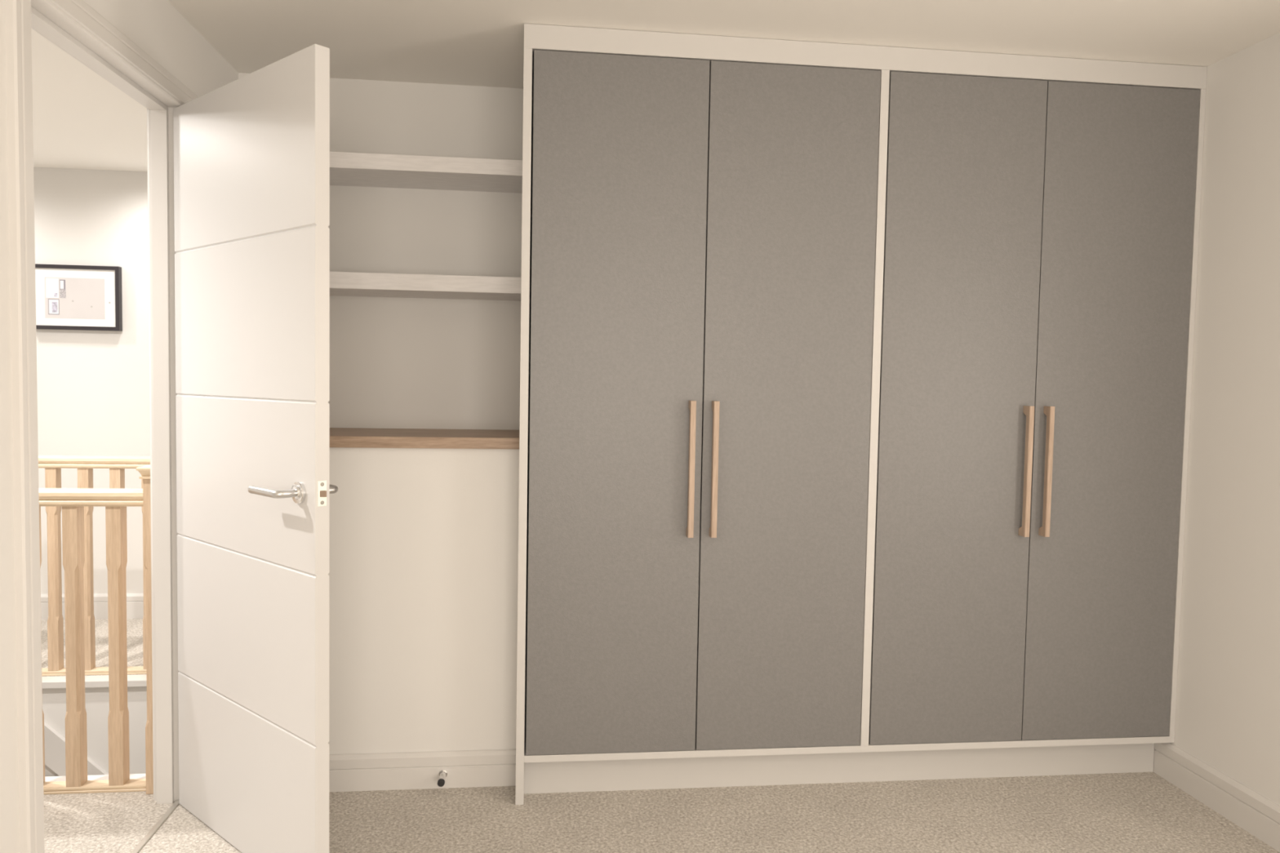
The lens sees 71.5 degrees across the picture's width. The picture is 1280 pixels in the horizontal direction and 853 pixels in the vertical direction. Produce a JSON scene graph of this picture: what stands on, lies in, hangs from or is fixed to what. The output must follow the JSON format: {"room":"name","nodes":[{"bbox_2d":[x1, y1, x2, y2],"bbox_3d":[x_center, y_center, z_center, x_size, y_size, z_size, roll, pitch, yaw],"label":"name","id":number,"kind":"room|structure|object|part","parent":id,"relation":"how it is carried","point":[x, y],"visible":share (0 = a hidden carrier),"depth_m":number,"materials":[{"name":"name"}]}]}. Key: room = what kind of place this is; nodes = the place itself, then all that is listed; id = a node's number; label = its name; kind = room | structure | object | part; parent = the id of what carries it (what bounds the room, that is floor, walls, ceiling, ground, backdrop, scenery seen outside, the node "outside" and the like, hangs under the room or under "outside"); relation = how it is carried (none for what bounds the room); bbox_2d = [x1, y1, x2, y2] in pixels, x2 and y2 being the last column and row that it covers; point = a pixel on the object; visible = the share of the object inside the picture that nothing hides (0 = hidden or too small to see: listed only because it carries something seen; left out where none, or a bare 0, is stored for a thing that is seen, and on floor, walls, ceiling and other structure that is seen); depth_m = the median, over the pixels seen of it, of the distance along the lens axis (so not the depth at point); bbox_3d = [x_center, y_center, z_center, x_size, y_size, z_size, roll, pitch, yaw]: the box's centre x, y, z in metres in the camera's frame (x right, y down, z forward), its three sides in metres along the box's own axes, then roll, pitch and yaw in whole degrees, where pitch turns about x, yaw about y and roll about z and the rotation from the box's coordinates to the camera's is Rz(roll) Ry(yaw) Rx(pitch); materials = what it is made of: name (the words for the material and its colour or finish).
{"room":"bedroom","nodes":[
{"label":"bedroom","id":0,"kind":"room"},
{"bbox_2d":[33,167,150,594],"bbox_3d":[-2.907,0.496,4.497,2.570,3.539,0.100,1,3,-7],"label":"wall","id":1,"kind":"structure","parent":0,"point":[93,386],"depth_m":4.42,"materials":[{"name":"white paint"}]},
{"bbox_2d":[35,263,122,331],"bbox_3d":[-2.782,-0.635,4.385,0.415,0.316,0.032,1,3,-7],"label":"framed picture","id":2,"kind":"object","parent":1,"relation":"attached to","point":[68,297],"visible":0.93,"depth_m":4.38,"materials":[{"name":"grey"}]},
{"bbox_2d":[44,276,110,319],"bbox_3d":[-2.768,-0.630,4.377,0.304,0.200,0.001,1,3,-7],"label":"print","id":3,"kind":"object","parent":2,"relation":"attached to","point":[65,297],"depth_m":4.38,"materials":[{"name":"paper"}]},
{"bbox_2d":[40,593,143,619],"bbox_3d":[-2.907,0.905,4.460,2.570,0.126,0.015,1,3,-7],"label":"baseboard","id":4,"kind":"structure","parent":1,"relation":"attached to","point":[135,602],"depth_m":4.48,"materials":[{"name":"white paint"}]},
{"bbox_2d":[0,0,238,852],"bbox_3d":[-1.124,0.069,0.675,0.085,2.239,4.865,1,3,-7],"label":"wall","id":5,"kind":"structure","parent":0,"point":[156,27],"depth_m":1.70,"materials":[{"name":"white paint"}]},
{"bbox_2d":[4,0,198,852],"bbox_3d":[-1.294,0.091,2.149,0.121,2.040,0.910,1,3,-7],"label":"door frame","id":6,"kind":"structure","parent":5,"relation":"attached to","point":[78,14],"depth_m":1.94,"materials":[{"name":"white wood"}]},
{"bbox_2d":[173,44,337,852],"bbox_3d":[-1.011,0.120,2.276,0.784,1.971,0.164,4,4,41],"label":"door","id":7,"kind":"structure","parent":5,"relation":"in","point":[251,153],"depth_m":2.20,"materials":[{"name":"white paint"}]},
{"bbox_3d":[-0.853,0.151,2.068,0.134,0.019,0.056,4,4,41],"label":"lever handle","id":8,"kind":"part","parent":7,"relation":"part of","materials":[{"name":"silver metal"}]},
{"bbox_3d":[-0.724,0.153,2.026,0.002,0.058,0.022,4,4,41],"label":"latch plate","id":9,"kind":"part","parent":7,"relation":"part of","materials":[{"name":"silver metal"}]},
{"bbox_3d":[-0.783,0.148,2.149,0.134,0.019,0.056,4,4,41],"label":"lever handle","id":10,"kind":"part","parent":7,"relation":"part of","materials":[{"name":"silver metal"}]},
{"bbox_2d":[42,447,519,777],"bbox_3d":[-2.238,1.181,3.122,3.599,2.333,1.180,1,3,-7],"label":"wall","id":11,"kind":"structure","parent":0,"point":[423,574],"depth_m":2.68,"materials":[{"name":"white paint"}]},
{"bbox_2d":[41,674,146,688],"bbox_3d":[-2.108,1.038,3.626,1.169,0.026,0.075,1,3,-7],"label":"trim","id":12,"kind":"structure","parent":11,"relation":"on","point":[100,681],"depth_m":3.59,"materials":[{"name":"white"}]},
{"bbox_2d":[44,773,146,782],"bbox_3d":[-1.999,1.089,2.669,1.169,0.031,0.077,1,3,-7],"label":"trim","id":13,"kind":"structure","parent":11,"relation":"attached to","point":[100,777],"depth_m":2.73,"materials":[{"name":"white wood"}]},
{"bbox_2d":[328,749,515,792],"bbox_3d":[-0.839,1.040,2.674,0.925,0.109,0.015,1,3,-7],"label":"baseboard","id":14,"kind":"structure","parent":11,"relation":"attached to","point":[353,772],"depth_m":2.69,"materials":[{"name":"white wood"}]},
{"bbox_2d":[329,427,519,448],"bbox_3d":[-0.845,0.035,2.834,0.926,0.034,0.440,1,3,-7],"label":"shelf","id":15,"kind":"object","parent":11,"relation":"on","point":[355,437],"depth_m":2.66,"materials":[{"name":"brown wood"}]},
{"bbox_2d":[437,769,447,786],"bbox_3d":[-0.592,1.054,2.661,0.025,0.025,0.068,1,3,-7],"label":"door stop","id":16,"kind":"object","parent":11,"relation":"attached to","point":[442,774],"visible":1,"depth_m":2.65,"materials":[{"name":"silver metal"}]},
{"bbox_3d":[-0.593,1.054,2.667,0.025,0.025,0.056,1,3,-7],"label":"stem","id":17,"kind":"part","parent":16,"relation":"part of","materials":[{"name":"silver metal"}]},
{"bbox_2d":[238,72,533,660],"bbox_3d":[0.148,-0.036,3.217,3.022,2.239,0.100,1,3,-7],"label":"wall","id":18,"kind":"structure","parent":0,"point":[396,362],"depth_m":3.04,"materials":[{"name":"white paint"}]},
{"bbox_2d":[329,271,520,301],"bbox_3d":[-0.855,-0.460,2.896,0.944,0.051,0.264,1,3,-7],"label":"wall shelf","id":19,"kind":"object","parent":18,"relation":"attached to","point":[341,283],"visible":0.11,"depth_m":2.80,"materials":[{"name":"white wood"}]},
{"bbox_2d":[329,151,522,193],"bbox_3d":[-0.849,-0.827,2.877,0.944,0.048,0.264,1,3,-7],"label":"wall shelf","id":20,"kind":"object","parent":18,"relation":"attached to","point":[347,169],"visible":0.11,"depth_m":2.79,"materials":[{"name":"white wood"}]},
{"bbox_2d":[31,0,1279,171],"bbox_3d":[-0.964,-1.110,1.383,5.677,0.050,6.355,1,3,-7],"label":"ceiling","id":21,"kind":"structure","parent":0,"point":[81,120],"depth_m":2.52,"materials":[{"name":"white paint"}]},
{"bbox_2d":[40,618,1279,852],"bbox_3d":[-1.005,1.175,1.497,5.677,0.050,6.355,1,3,-7],"label":"floor","id":22,"kind":"structure","parent":0,"point":[1135,812],"depth_m":2.53,"materials":[{"name":"beige carpet"}]},
{"bbox_2d":[38,455,150,675],"bbox_3d":[-2.115,0.532,3.661,1.187,0.978,0.116,1,3,-7],"label":"balustrade","id":23,"kind":"object","parent":22,"relation":"on","point":[53,464],"visible":0.27,"depth_m":3.62,"materials":[{"name":"brown wood"}]},
{"bbox_3d":[-2.075,1.011,3.690,1.089,0.020,0.047,1,3,-7],"label":"rail","id":24,"kind":"part","parent":23,"relation":"part of","materials":[{"name":"brown wood"}]},
{"bbox_3d":[-2.060,0.146,3.647,1.089,0.050,0.058,1,3,-7],"label":"handrail","id":25,"kind":"part","parent":23,"relation":"part of","materials":[{"name":"brown wood"}]},
{"bbox_2d":[38,464,153,795],"bbox_3d":[-1.966,0.588,2.583,1.238,0.978,0.116,1,3,-7],"label":"balustrade","id":26,"kind":"object","parent":22,"relation":"on","point":[73,501],"visible":0.56,"depth_m":2.61,"materials":[{"name":"brown wood"}]},
{"bbox_3d":[-1.961,0.202,2.563,1.038,0.050,0.058,1,3,-7],"label":"handrail","id":27,"kind":"part","parent":26,"relation":"part of","materials":[{"name":"brown wood"}]},
{"bbox_3d":[-1.976,1.067,2.607,1.038,0.020,0.047,1,3,-7],"label":"rail","id":28,"kind":"part","parent":26,"relation":"part of","materials":[{"name":"brown wood"}]},
{"bbox_3d":[-1.409,0.612,2.648,0.090,0.944,0.090,1,3,-7],"label":"newel post","id":29,"kind":"part","parent":26,"relation":"part of","materials":[{"name":"brown wood"}]},
{"bbox_2d":[131,800,178,852],"bbox_3d":[-1.296,1.107,2.202,0.015,0.005,0.768,1,3,-7],"label":"threshold strip","id":30,"kind":"object","parent":22,"relation":"on","point":[175,804],"visible":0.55,"depth_m":2.42,"materials":[{"name":"silver metal"}]},
{"bbox_2d":[515,23,1207,804],"bbox_3d":[0.657,-0.012,2.924,2.076,2.238,0.598,1,3,-7],"label":"wardrobe","id":31,"kind":"object","parent":22,"relation":"on","point":[855,405],"visible":1,"depth_m":2.66,"materials":[{"name":"grey"}]},
{"bbox_3d":[-0.365,0.008,2.825,0.024,2.171,0.564,1,3,-7],"label":"panel","id":32,"kind":"part","parent":31,"relation":"part of","materials":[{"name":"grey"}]},
{"bbox_3d":[-0.067,-0.046,2.583,0.501,2.021,0.018,1,3,-7],"label":"door","id":33,"kind":"part","parent":31,"relation":"part of","materials":[{"name":"grey wood"}]},
{"bbox_3d":[0.676,-1.073,2.900,2.034,0.018,0.542,1,3,-7],"label":"panel","id":34,"kind":"part","parent":31,"relation":"part of","materials":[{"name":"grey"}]},
{"bbox_3d":[0.149,0.124,2.590,0.016,0.398,0.036,1,3,-7],"label":"handle","id":35,"kind":"part","parent":31,"relation":"part of","materials":[{"name":"brown wood"}]},
{"bbox_3d":[0.629,-0.066,3.210,2.035,2.025,0.017,1,3,-7],"label":"panel","id":36,"kind":"part","parent":31,"relation":"part of","materials":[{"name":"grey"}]},
{"bbox_3d":[0.217,0.125,2.598,0.016,0.398,0.036,1,3,-7],"label":"handle","id":37,"kind":"part","parent":31,"relation":"part of","materials":[{"name":"brown wood"}]},
{"bbox_3d":[0.437,-0.040,2.642,0.507,2.021,0.018,1,3,-7],"label":"door","id":38,"kind":"part","parent":31,"relation":"part of","materials":[{"name":"grey wood"}]},
{"bbox_3d":[0.650,0.970,2.982,2.053,0.020,0.544,1,3,-7],"label":"rail","id":39,"kind":"part","parent":31,"relation":"part of","materials":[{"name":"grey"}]},
{"bbox_3d":[0.963,-0.034,2.702,0.490,2.021,0.018,1,3,-7],"label":"door","id":40,"kind":"part","parent":31,"relation":"part of","materials":[{"name":"grey wood"}]},
{"bbox_3d":[1.177,0.137,2.708,0.016,0.398,0.036,1,3,-7],"label":"handle","id":41,"kind":"part","parent":31,"relation":"part of","materials":[{"name":"brown wood"}]},
{"bbox_3d":[1.243,0.137,2.716,0.015,0.398,0.036,1,3,-7],"label":"handle","id":42,"kind":"part","parent":31,"relation":"part of","materials":[{"name":"brown wood"}]},
{"bbox_3d":[1.454,-0.028,2.759,0.495,2.021,0.018,1,3,-7],"label":"door","id":43,"kind":"part","parent":31,"relation":"part of","materials":[{"name":"grey wood"}]},
{"bbox_3d":[1.705,-0.028,2.827,0.017,2.025,0.100,1,3,-7],"label":"panel","id":44,"kind":"part","parent":31,"relation":"part of","materials":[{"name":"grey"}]},
{"bbox_2d":[1153,32,1279,805],"bbox_3d":[1.976,0.109,0.983,0.100,2.239,4.765,1,3,-7],"label":"wall","id":45,"kind":"structure","parent":0,"point":[1228,708],"depth_m":2.60,"materials":[{"name":"white paint"}]},
{"bbox_2d":[1153,742,1279,852],"bbox_3d":[1.928,1.180,0.783,0.015,0.117,4.269,1,3,-7],"label":"baseboard","id":46,"kind":"structure","parent":45,"relation":"attached to","point":[1260,816],"depth_m":2.62,"materials":[{"name":"white wood"}]},
{"bbox_3d":[-2.772,2.364,3.132,2.570,0.050,1.042,1,3,-7],"label":"floor","id":47,"kind":"structure","parent":0,"visible":0},
{"bbox_2d":[44,720,108,776],"bbox_3d":[-2.091,1.669,3.152,1.110,1.339,0.974,1,3,-7],"label":"baseboard","id":48,"kind":"structure","parent":47,"relation":"on","point":[55,743],"depth_m":3.58,"materials":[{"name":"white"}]}
]}

